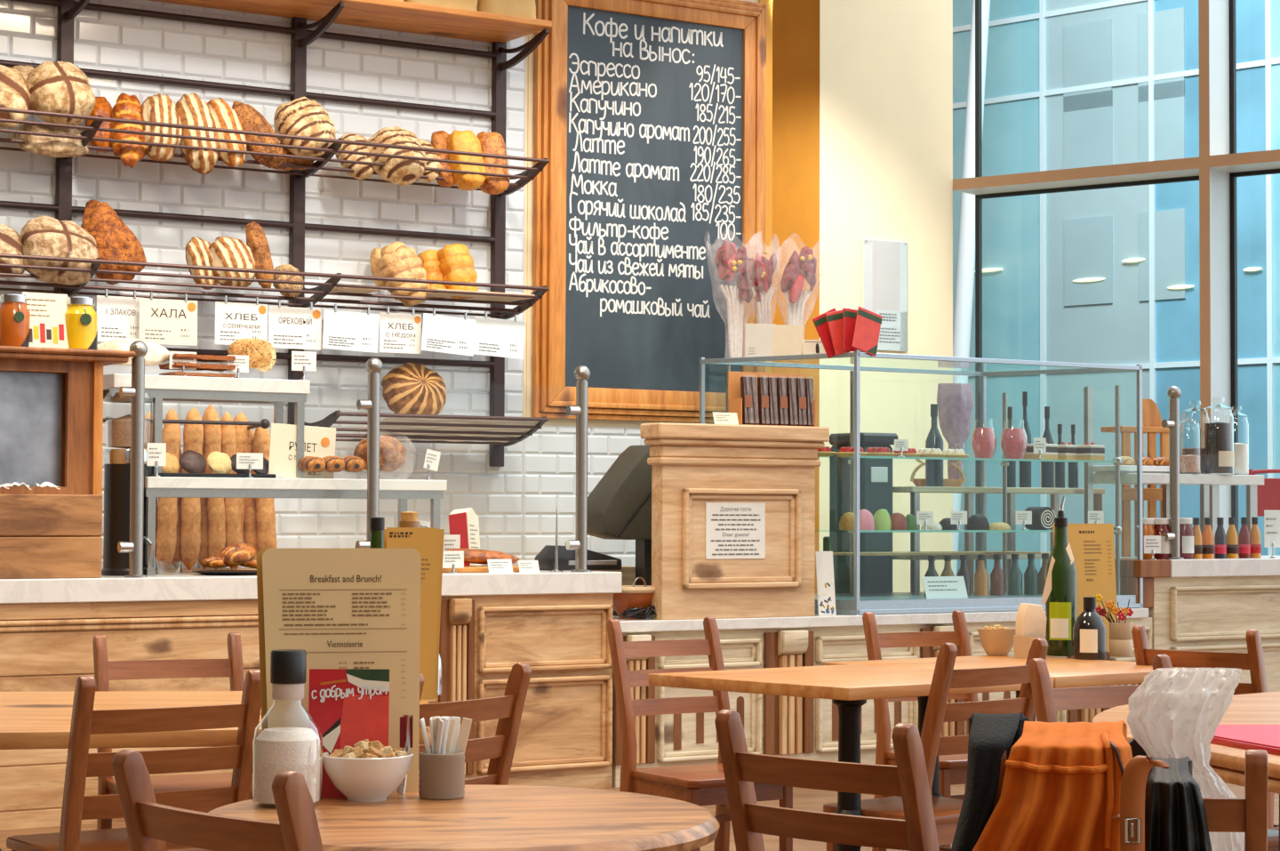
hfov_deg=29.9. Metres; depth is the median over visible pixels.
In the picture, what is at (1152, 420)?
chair
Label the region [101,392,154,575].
coffee grinder
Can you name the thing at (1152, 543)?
price card
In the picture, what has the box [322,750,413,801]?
sugar bowl
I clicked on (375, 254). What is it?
loaf
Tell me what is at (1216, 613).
counter
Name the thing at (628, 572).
countertop
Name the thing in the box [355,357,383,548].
post
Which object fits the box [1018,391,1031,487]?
wine bottle
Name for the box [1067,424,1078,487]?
wine bottle
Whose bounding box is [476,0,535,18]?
paper bag
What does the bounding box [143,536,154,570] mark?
tap
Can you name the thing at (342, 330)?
price sign
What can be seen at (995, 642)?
bowl
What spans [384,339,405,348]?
print
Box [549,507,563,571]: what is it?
spike
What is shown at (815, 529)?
glass shelf
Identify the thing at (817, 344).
picture
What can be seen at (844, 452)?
tart
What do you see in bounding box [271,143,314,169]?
loaf
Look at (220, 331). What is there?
print
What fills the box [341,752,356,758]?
sugar cube
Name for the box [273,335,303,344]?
print
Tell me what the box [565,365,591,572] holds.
post
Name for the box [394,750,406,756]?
sugar cube
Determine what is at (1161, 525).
jam jar
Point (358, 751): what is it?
sugar cube
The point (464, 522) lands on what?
carton
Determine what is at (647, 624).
countertop
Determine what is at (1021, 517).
price card
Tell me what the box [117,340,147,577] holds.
post
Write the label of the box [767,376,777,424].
bar
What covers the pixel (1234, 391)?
window
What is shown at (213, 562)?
pastry
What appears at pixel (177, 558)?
baguette
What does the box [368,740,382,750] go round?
sugar cube
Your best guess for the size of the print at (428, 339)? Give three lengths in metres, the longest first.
0.150 x 0.039 x 0.001 m
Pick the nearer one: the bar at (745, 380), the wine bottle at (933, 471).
the bar at (745, 380)
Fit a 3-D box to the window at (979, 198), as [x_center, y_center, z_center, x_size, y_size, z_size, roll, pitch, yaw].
[2.968,-0.837,15.665,1.748,4.550,0.040,-1,-3,37]
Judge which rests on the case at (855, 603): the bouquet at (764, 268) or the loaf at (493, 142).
the bouquet at (764, 268)
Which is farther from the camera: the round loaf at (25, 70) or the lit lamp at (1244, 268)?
the lit lamp at (1244, 268)
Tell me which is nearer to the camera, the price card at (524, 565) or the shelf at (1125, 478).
the price card at (524, 565)
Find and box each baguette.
[144,410,158,559]
[156,415,181,570]
[165,407,182,569]
[180,407,203,569]
[198,404,215,568]
[203,406,225,569]
[220,411,242,568]
[224,411,248,568]
[243,424,258,568]
[245,220,273,287]
[253,426,276,551]
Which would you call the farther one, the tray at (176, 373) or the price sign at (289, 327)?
the price sign at (289, 327)
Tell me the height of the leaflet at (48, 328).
0.224 m
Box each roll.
[161,452,178,472]
[178,449,206,472]
[207,451,231,473]
[230,453,252,473]
[253,456,269,473]
[299,456,325,471]
[322,456,344,471]
[342,455,366,471]
[1024,506,1055,529]
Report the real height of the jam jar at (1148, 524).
0.214 m
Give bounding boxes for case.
[699,350,1143,615]
[1128,737,1147,794]
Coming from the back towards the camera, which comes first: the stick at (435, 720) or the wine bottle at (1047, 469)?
the wine bottle at (1047, 469)
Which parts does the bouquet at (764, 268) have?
dried flower, dried flower, dried flower, dried flower, dried flower, dried flower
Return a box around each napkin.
[0,481,32,489]
[34,481,60,489]
[1015,602,1046,636]
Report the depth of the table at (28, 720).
5.68 m
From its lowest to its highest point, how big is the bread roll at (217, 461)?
0.096 m
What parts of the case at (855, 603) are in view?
shelf post, shelf post, glass, shelf post, shelf post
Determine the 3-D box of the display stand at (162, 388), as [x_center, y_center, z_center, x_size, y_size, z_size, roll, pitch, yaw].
[-1.829,0.006,10.014,0.864,0.405,0.260,2,-2,-33]
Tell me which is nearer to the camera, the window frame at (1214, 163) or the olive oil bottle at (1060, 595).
the olive oil bottle at (1060, 595)
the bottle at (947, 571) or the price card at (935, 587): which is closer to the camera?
the price card at (935, 587)
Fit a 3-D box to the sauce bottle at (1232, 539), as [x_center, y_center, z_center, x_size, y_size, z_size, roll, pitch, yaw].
[3.160,0.600,12.813,0.064,0.218,0.063,2,-2,-33]
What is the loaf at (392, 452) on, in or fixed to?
on the display stand at (402, 490)
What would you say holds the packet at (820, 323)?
on the case at (855, 603)
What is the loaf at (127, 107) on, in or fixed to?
in the rack
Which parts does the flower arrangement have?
dried flower, dried flower, dried flower, dried flower, dried flower, dried flower, dried flower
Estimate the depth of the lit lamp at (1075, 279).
23.34 m
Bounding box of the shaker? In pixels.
[437,654,441,695]
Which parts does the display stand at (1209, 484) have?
leg, leg, leg, leg, leg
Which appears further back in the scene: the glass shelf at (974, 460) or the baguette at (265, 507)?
the glass shelf at (974, 460)
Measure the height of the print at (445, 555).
0.030 m
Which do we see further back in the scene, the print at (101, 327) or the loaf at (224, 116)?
the loaf at (224, 116)
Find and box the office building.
[952,0,1279,591]
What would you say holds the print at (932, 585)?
attached to the price card at (935, 587)
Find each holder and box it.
[418,750,464,799]
[1013,634,1045,658]
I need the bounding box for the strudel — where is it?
[445,548,519,564]
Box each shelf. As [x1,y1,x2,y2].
[103,373,310,393]
[144,476,447,490]
[350,416,538,442]
[815,528,1029,530]
[816,457,1101,463]
[832,551,1040,555]
[892,486,1104,592]
[1093,472,1263,485]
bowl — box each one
[155,560,182,575]
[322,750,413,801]
[612,576,655,618]
[976,627,1015,655]
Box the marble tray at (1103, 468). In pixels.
[1093,464,1169,471]
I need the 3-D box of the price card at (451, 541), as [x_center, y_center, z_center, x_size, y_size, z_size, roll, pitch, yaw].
[-0.834,0.564,10.619,0.087,0.162,0.036,2,-2,-33]
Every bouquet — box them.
[714,240,754,357]
[748,250,776,323]
[780,246,816,325]
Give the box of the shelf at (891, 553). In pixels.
[832,551,1040,555]
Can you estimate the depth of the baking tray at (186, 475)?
9.88 m
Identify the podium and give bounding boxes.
[640,422,829,619]
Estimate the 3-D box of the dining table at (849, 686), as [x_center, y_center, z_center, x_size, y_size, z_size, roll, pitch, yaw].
[0.642,1.112,7.173,0.934,0.729,0.818,2,-3,-37]
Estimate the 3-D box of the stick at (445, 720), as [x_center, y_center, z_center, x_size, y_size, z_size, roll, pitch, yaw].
[-0.339,0.559,4.087,0.033,0.122,0.011,-1,-2,22]
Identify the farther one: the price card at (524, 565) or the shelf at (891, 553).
the shelf at (891, 553)
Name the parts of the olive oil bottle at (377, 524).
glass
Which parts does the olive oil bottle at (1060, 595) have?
pourer spout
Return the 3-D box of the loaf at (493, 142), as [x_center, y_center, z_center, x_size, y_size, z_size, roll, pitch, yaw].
[-0.710,-1.257,11.518,0.148,0.311,0.138,1,-2,-30]
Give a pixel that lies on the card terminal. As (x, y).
(546, 558)
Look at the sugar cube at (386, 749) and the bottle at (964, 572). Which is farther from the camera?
the bottle at (964, 572)
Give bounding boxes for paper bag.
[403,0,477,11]
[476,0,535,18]
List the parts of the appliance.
lid, panel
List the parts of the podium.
panel, moulding, cornice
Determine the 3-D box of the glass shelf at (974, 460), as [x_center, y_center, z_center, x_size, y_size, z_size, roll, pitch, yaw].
[1.436,0.175,12.100,1.940,0.008,0.715,2,-2,-33]
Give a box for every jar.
[0,294,30,346]
[64,296,97,349]
[1142,518,1154,559]
[1153,518,1170,559]
[1179,413,1200,473]
[1179,517,1193,559]
[1180,400,1209,473]
[1202,397,1234,474]
[1225,406,1248,474]
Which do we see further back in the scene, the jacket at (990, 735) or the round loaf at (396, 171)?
the round loaf at (396, 171)
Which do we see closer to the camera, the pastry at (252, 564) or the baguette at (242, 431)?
the pastry at (252, 564)
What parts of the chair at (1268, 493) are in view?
frame, backrest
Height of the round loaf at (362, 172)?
0.225 m
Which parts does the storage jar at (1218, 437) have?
glass lid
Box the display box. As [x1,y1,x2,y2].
[728,371,815,426]
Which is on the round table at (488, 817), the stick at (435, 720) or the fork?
the fork
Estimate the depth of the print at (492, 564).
10.39 m
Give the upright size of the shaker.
0.131 m
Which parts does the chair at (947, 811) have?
leg, seat, post, seat rail, post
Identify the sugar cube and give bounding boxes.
[328,750,343,757]
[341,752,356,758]
[342,744,353,754]
[347,745,364,758]
[353,740,368,753]
[361,752,377,758]
[365,745,382,757]
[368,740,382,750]
[379,745,392,755]
[381,751,395,757]
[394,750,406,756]
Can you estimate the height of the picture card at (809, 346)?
0.074 m
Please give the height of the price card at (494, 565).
0.059 m
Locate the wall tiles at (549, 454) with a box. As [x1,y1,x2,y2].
[522,424,645,566]
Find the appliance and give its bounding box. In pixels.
[828,432,897,592]
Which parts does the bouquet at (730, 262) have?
dried flower, dried flower, dried flower, dried flower, dried flower, dried flower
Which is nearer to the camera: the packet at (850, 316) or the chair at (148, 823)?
the chair at (148, 823)
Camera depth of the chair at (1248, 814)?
3.67 m
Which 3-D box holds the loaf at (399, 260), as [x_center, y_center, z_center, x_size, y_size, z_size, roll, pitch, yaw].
[-1.102,-0.707,11.239,0.224,0.309,0.184,2,-3,-41]
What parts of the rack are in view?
post, baguette rail, rail, rail, rail, post, rail, post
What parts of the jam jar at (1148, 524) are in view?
lid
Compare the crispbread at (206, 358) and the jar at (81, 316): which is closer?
the jar at (81, 316)
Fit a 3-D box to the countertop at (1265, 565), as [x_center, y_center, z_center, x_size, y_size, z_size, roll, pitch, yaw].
[3.491,0.773,13.280,2.200,0.092,0.680,2,-2,-33]
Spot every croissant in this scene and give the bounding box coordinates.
[1120,456,1134,464]
[1134,456,1153,465]
[1152,456,1169,465]
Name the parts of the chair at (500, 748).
post, post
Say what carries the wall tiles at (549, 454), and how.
attached to the wall
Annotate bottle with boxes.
[251,648,322,807]
[369,516,384,548]
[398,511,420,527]
[924,555,938,596]
[925,403,943,486]
[940,554,954,575]
[956,554,970,595]
[974,554,988,595]
[990,553,1004,595]
[1007,406,1015,487]
[1008,553,1022,594]
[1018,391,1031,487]
[1024,553,1038,594]
[1038,552,1048,593]
[1040,406,1054,487]
[1041,496,1077,655]
[1054,424,1064,487]
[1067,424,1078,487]
[1072,596,1106,659]
[1192,517,1202,559]
[1201,517,1214,558]
[1214,517,1226,558]
[1225,517,1238,558]
[1238,517,1250,558]
[1249,517,1261,558]
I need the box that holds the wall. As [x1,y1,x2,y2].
[523,0,772,427]
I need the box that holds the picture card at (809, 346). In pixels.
[802,339,825,354]
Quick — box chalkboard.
[531,0,766,423]
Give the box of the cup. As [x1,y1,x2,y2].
[1109,621,1132,656]
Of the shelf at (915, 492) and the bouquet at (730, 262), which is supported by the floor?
the shelf at (915, 492)
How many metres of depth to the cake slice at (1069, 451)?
12.35 m
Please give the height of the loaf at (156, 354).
0.113 m
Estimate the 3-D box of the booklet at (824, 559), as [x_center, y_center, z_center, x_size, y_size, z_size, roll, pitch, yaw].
[0.874,0.742,11.294,0.100,0.301,0.031,2,-2,-33]
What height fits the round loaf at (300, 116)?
0.288 m
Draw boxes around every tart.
[816,446,835,456]
[835,446,867,456]
[866,447,895,455]
[893,448,920,456]
[918,448,946,456]
[941,448,968,457]
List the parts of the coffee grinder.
lid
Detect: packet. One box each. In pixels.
[812,307,836,358]
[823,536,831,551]
[825,307,850,354]
[842,307,863,351]
[851,305,882,356]
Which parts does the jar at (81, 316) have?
lid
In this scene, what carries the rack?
attached to the wall tiles at (28, 31)
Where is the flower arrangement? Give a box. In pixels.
[1095,593,1133,656]
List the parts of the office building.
facade panel, facade panel, facade panel, facade panel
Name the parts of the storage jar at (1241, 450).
glass lid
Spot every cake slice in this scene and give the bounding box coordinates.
[1023,441,1057,459]
[1057,441,1079,459]
[1079,441,1104,460]
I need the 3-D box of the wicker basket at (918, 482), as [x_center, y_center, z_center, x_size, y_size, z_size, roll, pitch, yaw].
[1.606,0.255,12.936,0.381,0.152,0.205,2,-2,-33]
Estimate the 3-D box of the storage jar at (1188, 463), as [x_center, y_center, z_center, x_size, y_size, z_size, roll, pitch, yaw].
[2.955,0.099,12.912,0.124,0.325,0.123,2,-2,-33]
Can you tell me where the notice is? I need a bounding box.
[862,238,907,351]
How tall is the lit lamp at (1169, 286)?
0.040 m
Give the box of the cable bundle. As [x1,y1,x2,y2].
[620,605,656,618]
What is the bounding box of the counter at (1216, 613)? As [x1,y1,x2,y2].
[1143,575,1279,691]
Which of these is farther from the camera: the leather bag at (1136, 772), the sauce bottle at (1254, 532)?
the sauce bottle at (1254, 532)
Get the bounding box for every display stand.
[103,373,310,476]
[144,476,447,575]
[1083,386,1263,536]
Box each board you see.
[330,286,380,293]
[426,288,534,302]
[442,565,519,572]
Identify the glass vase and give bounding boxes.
[936,383,974,486]
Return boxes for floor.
[0,782,1279,850]
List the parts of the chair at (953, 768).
post, seat, seat rail, leg, post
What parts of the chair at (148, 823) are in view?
post, post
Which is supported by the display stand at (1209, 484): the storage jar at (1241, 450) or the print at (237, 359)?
the storage jar at (1241, 450)
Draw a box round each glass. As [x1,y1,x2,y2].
[971,418,996,458]
[1000,419,1027,458]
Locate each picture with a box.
[29,323,63,343]
[320,669,389,752]
[816,343,819,352]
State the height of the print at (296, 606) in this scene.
0.047 m
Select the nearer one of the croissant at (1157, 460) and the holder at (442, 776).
the holder at (442, 776)
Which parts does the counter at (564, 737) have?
moulding, panel moulding, panel moulding, moulding, moulding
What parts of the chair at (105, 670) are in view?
post, seat, seat rail, post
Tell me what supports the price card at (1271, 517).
on the countertop at (1265, 565)
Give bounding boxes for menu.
[256,548,421,791]
[384,527,444,699]
[1052,523,1117,651]
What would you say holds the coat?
hanging from the chair at (1248, 814)
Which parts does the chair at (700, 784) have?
post, leg, seat, seat rail, post, leg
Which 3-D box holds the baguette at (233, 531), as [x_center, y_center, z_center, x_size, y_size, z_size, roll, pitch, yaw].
[-1.816,0.288,10.650,0.108,0.704,0.079,1,-2,-15]
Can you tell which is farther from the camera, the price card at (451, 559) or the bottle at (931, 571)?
the bottle at (931, 571)
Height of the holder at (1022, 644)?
0.075 m
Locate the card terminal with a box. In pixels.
[534,544,621,570]
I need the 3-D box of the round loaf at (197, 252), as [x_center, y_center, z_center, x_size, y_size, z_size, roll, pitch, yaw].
[-1.957,-0.728,10.755,0.146,0.244,0.138,2,-3,-37]
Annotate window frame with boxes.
[952,0,990,575]
[952,0,1279,535]
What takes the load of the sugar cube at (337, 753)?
in the sugar bowl at (360, 780)
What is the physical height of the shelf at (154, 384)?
0.057 m
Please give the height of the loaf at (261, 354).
0.140 m
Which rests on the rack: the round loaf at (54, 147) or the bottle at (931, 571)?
the round loaf at (54, 147)
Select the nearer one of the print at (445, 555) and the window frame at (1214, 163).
the print at (445, 555)
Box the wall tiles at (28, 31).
[0,0,525,568]
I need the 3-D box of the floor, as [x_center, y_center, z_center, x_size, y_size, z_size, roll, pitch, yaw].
[-0.006,1.558,7.950,18.000,0.110,22.000,0,-2,0]
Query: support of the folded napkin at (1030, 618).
in the holder at (1022, 644)
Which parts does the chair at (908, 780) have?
post, post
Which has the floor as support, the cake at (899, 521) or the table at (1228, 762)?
the table at (1228, 762)
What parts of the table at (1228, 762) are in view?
edge moulding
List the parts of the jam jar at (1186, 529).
lid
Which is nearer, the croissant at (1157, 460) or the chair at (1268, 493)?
the croissant at (1157, 460)
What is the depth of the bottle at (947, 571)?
12.01 m
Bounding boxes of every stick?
[419,717,431,753]
[429,717,434,753]
[432,717,437,743]
[434,718,444,753]
[440,717,448,753]
[445,718,455,753]
[449,716,460,753]
[455,717,471,752]
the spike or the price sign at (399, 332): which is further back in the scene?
the price sign at (399, 332)
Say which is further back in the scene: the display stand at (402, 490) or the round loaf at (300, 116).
the round loaf at (300, 116)
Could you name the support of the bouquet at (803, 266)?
on the case at (855, 603)
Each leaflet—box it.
[22,291,68,348]
[308,668,389,797]
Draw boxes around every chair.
[6,669,261,850]
[92,632,252,829]
[112,749,323,850]
[418,662,531,784]
[606,616,792,850]
[714,709,939,850]
[823,637,1047,850]
[862,609,978,850]
[992,749,1268,850]
[1027,654,1279,850]
[1131,624,1279,830]
[1248,468,1279,516]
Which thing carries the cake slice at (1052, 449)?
on the case at (855, 603)
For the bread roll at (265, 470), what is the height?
0.082 m
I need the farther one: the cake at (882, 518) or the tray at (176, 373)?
the cake at (882, 518)
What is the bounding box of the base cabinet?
[0,345,135,578]
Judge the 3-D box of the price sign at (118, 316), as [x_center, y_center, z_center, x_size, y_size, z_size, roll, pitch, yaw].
[-2.246,-0.473,10.375,0.212,0.229,0.008,2,-2,-33]
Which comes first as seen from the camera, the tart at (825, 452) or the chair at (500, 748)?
the chair at (500, 748)
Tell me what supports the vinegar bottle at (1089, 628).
on the dining table at (1066, 672)
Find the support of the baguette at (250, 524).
on the countertop at (628, 572)
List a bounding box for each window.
[975,0,1199,571]
[1228,0,1279,536]
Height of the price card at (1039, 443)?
0.112 m
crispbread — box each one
[159,362,235,367]
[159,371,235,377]
[160,364,235,371]
[168,352,235,358]
[168,355,235,362]
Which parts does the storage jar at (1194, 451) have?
glass lid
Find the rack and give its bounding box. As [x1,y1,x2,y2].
[0,0,551,466]
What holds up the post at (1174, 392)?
on the countertop at (1265, 565)
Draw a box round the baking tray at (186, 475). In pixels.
[152,472,276,478]
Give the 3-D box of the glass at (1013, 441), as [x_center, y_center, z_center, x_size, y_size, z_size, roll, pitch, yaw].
[1.895,0.074,12.153,0.138,0.203,0.138,2,-2,-33]
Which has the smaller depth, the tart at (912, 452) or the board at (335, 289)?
the board at (335, 289)
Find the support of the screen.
on the countertop at (647, 624)
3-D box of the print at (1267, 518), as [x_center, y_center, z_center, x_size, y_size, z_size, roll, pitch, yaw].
[3.409,0.541,12.950,0.084,0.084,0.001,2,-2,-33]
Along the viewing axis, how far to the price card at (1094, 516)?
12.25 m
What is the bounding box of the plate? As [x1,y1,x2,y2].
[192,569,256,575]
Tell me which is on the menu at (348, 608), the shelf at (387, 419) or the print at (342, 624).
the print at (342, 624)
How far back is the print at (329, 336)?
10.91 m
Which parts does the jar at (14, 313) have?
lid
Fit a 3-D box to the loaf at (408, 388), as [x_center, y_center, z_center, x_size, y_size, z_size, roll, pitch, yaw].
[-1.053,-0.157,11.260,0.308,0.278,0.227,2,-3,-40]
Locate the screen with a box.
[587,444,651,615]
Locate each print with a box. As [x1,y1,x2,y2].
[26,298,55,316]
[101,327,126,337]
[144,328,170,339]
[149,448,161,457]
[172,354,193,362]
[220,330,239,340]
[229,359,245,366]
[239,456,257,463]
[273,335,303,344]
[282,592,335,620]
[284,623,367,634]
[294,354,311,363]
[328,336,355,346]
[352,592,391,615]
[353,661,374,668]
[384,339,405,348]
[420,559,430,607]
[426,338,455,348]
[444,539,455,549]
[445,554,461,561]
[469,524,478,548]
[479,343,499,351]
[489,561,508,567]
[927,580,958,590]
[1083,540,1102,552]
[1084,559,1099,574]
[1266,518,1276,533]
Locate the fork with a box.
[396,714,413,793]
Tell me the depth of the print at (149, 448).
9.73 m
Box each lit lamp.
[974,267,1003,271]
[1072,277,1105,281]
[1121,257,1144,262]
[1167,284,1194,288]
[1242,266,1262,271]
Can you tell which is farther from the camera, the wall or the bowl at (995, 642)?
the wall
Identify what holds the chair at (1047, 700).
on the floor
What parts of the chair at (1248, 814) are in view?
post, post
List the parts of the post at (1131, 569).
post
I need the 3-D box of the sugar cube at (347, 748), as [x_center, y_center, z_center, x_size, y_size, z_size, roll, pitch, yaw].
[-0.492,0.554,4.069,0.023,0.023,0.023,1,-2,-26]
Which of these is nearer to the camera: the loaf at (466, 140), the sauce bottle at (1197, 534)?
the loaf at (466, 140)
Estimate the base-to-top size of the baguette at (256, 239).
0.320 m
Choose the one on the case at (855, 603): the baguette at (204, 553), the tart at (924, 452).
the tart at (924, 452)
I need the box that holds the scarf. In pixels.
[1126,667,1244,850]
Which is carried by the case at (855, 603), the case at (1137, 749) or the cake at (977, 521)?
the cake at (977, 521)
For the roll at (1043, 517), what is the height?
0.118 m
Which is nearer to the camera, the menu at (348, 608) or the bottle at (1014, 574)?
the menu at (348, 608)
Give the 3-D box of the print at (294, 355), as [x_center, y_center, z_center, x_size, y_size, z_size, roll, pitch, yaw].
[-1.428,-0.279,10.160,0.077,0.035,0.001,2,-2,-33]
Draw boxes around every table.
[0,690,428,850]
[208,784,719,850]
[648,664,1053,850]
[824,655,1190,720]
[1091,690,1279,850]
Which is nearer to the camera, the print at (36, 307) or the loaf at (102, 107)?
the print at (36, 307)
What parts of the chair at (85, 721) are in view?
post, seat, post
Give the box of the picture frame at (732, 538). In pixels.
[681,488,801,588]
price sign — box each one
[96,288,139,341]
[138,291,197,345]
[214,295,267,344]
[268,299,321,350]
[268,423,335,478]
[322,304,379,352]
[379,305,421,353]
[420,307,475,356]
[473,311,525,359]
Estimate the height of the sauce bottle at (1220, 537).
0.218 m
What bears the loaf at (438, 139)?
in the rack
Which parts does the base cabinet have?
frame, panel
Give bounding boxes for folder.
[1210,724,1279,755]
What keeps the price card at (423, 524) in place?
on the countertop at (165, 586)
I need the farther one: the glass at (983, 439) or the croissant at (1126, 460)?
the croissant at (1126, 460)
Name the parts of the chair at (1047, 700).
post, post, seat rail, seat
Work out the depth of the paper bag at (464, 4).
11.22 m
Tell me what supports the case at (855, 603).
on the countertop at (647, 624)
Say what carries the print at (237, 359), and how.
on the price card at (241, 363)
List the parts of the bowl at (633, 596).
wire handle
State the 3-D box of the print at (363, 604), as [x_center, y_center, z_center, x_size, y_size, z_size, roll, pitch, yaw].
[-0.470,0.314,4.209,0.070,0.040,0.003,1,-2,-14]
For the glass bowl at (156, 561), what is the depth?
9.63 m
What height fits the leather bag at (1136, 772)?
0.254 m
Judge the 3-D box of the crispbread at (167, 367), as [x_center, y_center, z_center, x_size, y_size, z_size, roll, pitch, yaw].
[-1.840,-0.239,9.979,0.271,0.016,0.162,1,-2,-29]
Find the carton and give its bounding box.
[448,507,480,565]
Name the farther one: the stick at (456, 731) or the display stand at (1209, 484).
the display stand at (1209, 484)
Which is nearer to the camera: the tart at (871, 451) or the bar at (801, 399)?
the bar at (801, 399)
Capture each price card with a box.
[146,442,166,476]
[169,351,196,375]
[227,354,248,377]
[236,452,263,477]
[291,351,316,380]
[417,520,430,527]
[423,448,440,479]
[442,550,463,573]
[443,534,460,551]
[487,559,512,572]
[517,560,539,572]
[712,411,738,424]
[894,439,908,456]
[916,511,933,530]
[921,576,967,598]
[950,511,967,530]
[1015,510,1031,530]
[1033,437,1046,459]
[1088,510,1103,523]
[1144,535,1160,559]
[1264,509,1279,558]
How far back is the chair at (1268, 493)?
14.03 m
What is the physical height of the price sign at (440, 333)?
0.218 m
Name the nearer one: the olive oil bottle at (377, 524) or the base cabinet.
the olive oil bottle at (377, 524)
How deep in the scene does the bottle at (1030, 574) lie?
12.29 m
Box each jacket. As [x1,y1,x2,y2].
[951,712,1028,850]
[972,720,1132,850]
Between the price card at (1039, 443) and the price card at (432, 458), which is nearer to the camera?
the price card at (432, 458)
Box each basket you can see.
[910,462,965,486]
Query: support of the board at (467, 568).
on the countertop at (165, 586)
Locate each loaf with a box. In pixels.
[0,64,31,127]
[0,224,24,278]
[10,124,88,157]
[12,64,34,110]
[19,215,98,285]
[26,61,95,125]
[80,199,146,284]
[85,96,112,152]
[97,338,169,366]
[110,92,145,167]
[140,93,182,161]
[176,92,219,174]
[185,236,217,289]
[207,97,246,167]
[208,236,255,289]
[227,337,276,371]
[232,101,283,167]
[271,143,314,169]
[272,264,303,297]
[273,96,335,156]
[335,133,374,179]
[353,435,407,471]
[366,126,426,184]
[369,247,384,286]
[378,241,430,306]
[381,362,446,414]
[417,138,441,182]
[417,249,447,297]
[430,130,455,187]
[437,243,478,299]
[447,129,486,190]
[476,131,509,194]
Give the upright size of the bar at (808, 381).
0.237 m
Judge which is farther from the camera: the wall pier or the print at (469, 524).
the wall pier
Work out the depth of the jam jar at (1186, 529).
12.60 m
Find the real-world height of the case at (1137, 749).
0.112 m
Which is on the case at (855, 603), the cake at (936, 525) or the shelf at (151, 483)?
the cake at (936, 525)
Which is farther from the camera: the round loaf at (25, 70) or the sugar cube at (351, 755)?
the round loaf at (25, 70)
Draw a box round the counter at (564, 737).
[0,592,613,830]
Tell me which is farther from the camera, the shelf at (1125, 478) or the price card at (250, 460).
the shelf at (1125, 478)
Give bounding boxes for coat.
[1144,755,1211,850]
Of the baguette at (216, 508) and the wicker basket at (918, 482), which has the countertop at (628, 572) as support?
the baguette at (216, 508)
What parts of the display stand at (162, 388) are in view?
leg, steel frame, leg, leg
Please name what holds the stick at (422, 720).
in the holder at (442, 776)
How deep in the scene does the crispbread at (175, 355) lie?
9.89 m
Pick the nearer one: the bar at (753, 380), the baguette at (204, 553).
the baguette at (204, 553)
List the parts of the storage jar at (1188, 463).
glass lid, glass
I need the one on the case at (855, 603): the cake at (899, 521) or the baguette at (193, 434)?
the cake at (899, 521)
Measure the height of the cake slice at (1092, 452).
0.101 m
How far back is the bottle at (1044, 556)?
12.35 m
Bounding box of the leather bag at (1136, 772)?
[1120,755,1169,850]
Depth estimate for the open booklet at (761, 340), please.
11.70 m
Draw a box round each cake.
[839,512,854,529]
[859,508,874,529]
[873,508,891,529]
[890,512,907,529]
[905,513,917,529]
[920,521,942,529]
[938,517,957,529]
[966,513,989,529]
[988,521,1010,529]
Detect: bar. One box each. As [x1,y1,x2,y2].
[740,376,751,424]
[749,376,758,424]
[757,376,768,424]
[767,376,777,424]
[776,376,787,425]
[785,377,797,425]
[795,377,806,425]
[804,377,814,425]
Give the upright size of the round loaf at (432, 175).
0.215 m
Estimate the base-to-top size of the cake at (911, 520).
0.080 m
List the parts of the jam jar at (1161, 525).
lid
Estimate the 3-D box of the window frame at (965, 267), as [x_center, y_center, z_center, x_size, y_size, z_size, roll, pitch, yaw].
[3.140,-1.954,22.940,1.328,16.012,0.168,-2,-3,44]
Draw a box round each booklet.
[744,323,803,357]
[815,551,836,615]
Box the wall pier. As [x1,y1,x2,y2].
[771,0,952,593]
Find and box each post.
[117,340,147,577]
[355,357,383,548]
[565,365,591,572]
[1114,558,1170,607]
[1161,385,1183,559]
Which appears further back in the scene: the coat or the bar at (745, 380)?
the bar at (745, 380)
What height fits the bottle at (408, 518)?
0.496 m
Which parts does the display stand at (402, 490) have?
leg, steel frame, leg, leg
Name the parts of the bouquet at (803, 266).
dried flower, dried flower, dried flower, dried flower, dried flower, dried flower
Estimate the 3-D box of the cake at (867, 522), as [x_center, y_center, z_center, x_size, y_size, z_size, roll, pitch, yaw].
[1.085,0.454,11.575,0.093,0.103,0.093,2,-2,-33]
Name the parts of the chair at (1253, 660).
post, post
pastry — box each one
[200,556,227,567]
[216,543,255,566]
[240,555,256,567]
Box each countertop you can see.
[0,569,621,603]
[101,564,635,609]
[612,608,1148,631]
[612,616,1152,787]
[1114,555,1279,576]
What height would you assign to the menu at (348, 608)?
0.423 m
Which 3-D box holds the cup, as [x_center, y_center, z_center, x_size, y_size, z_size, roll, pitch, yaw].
[1.644,0.731,8.208,0.079,0.116,0.079,0,-2,0]
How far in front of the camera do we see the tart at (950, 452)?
11.88 m
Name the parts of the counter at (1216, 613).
panel moulding, panel moulding, moulding, moulding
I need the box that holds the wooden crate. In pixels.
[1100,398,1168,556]

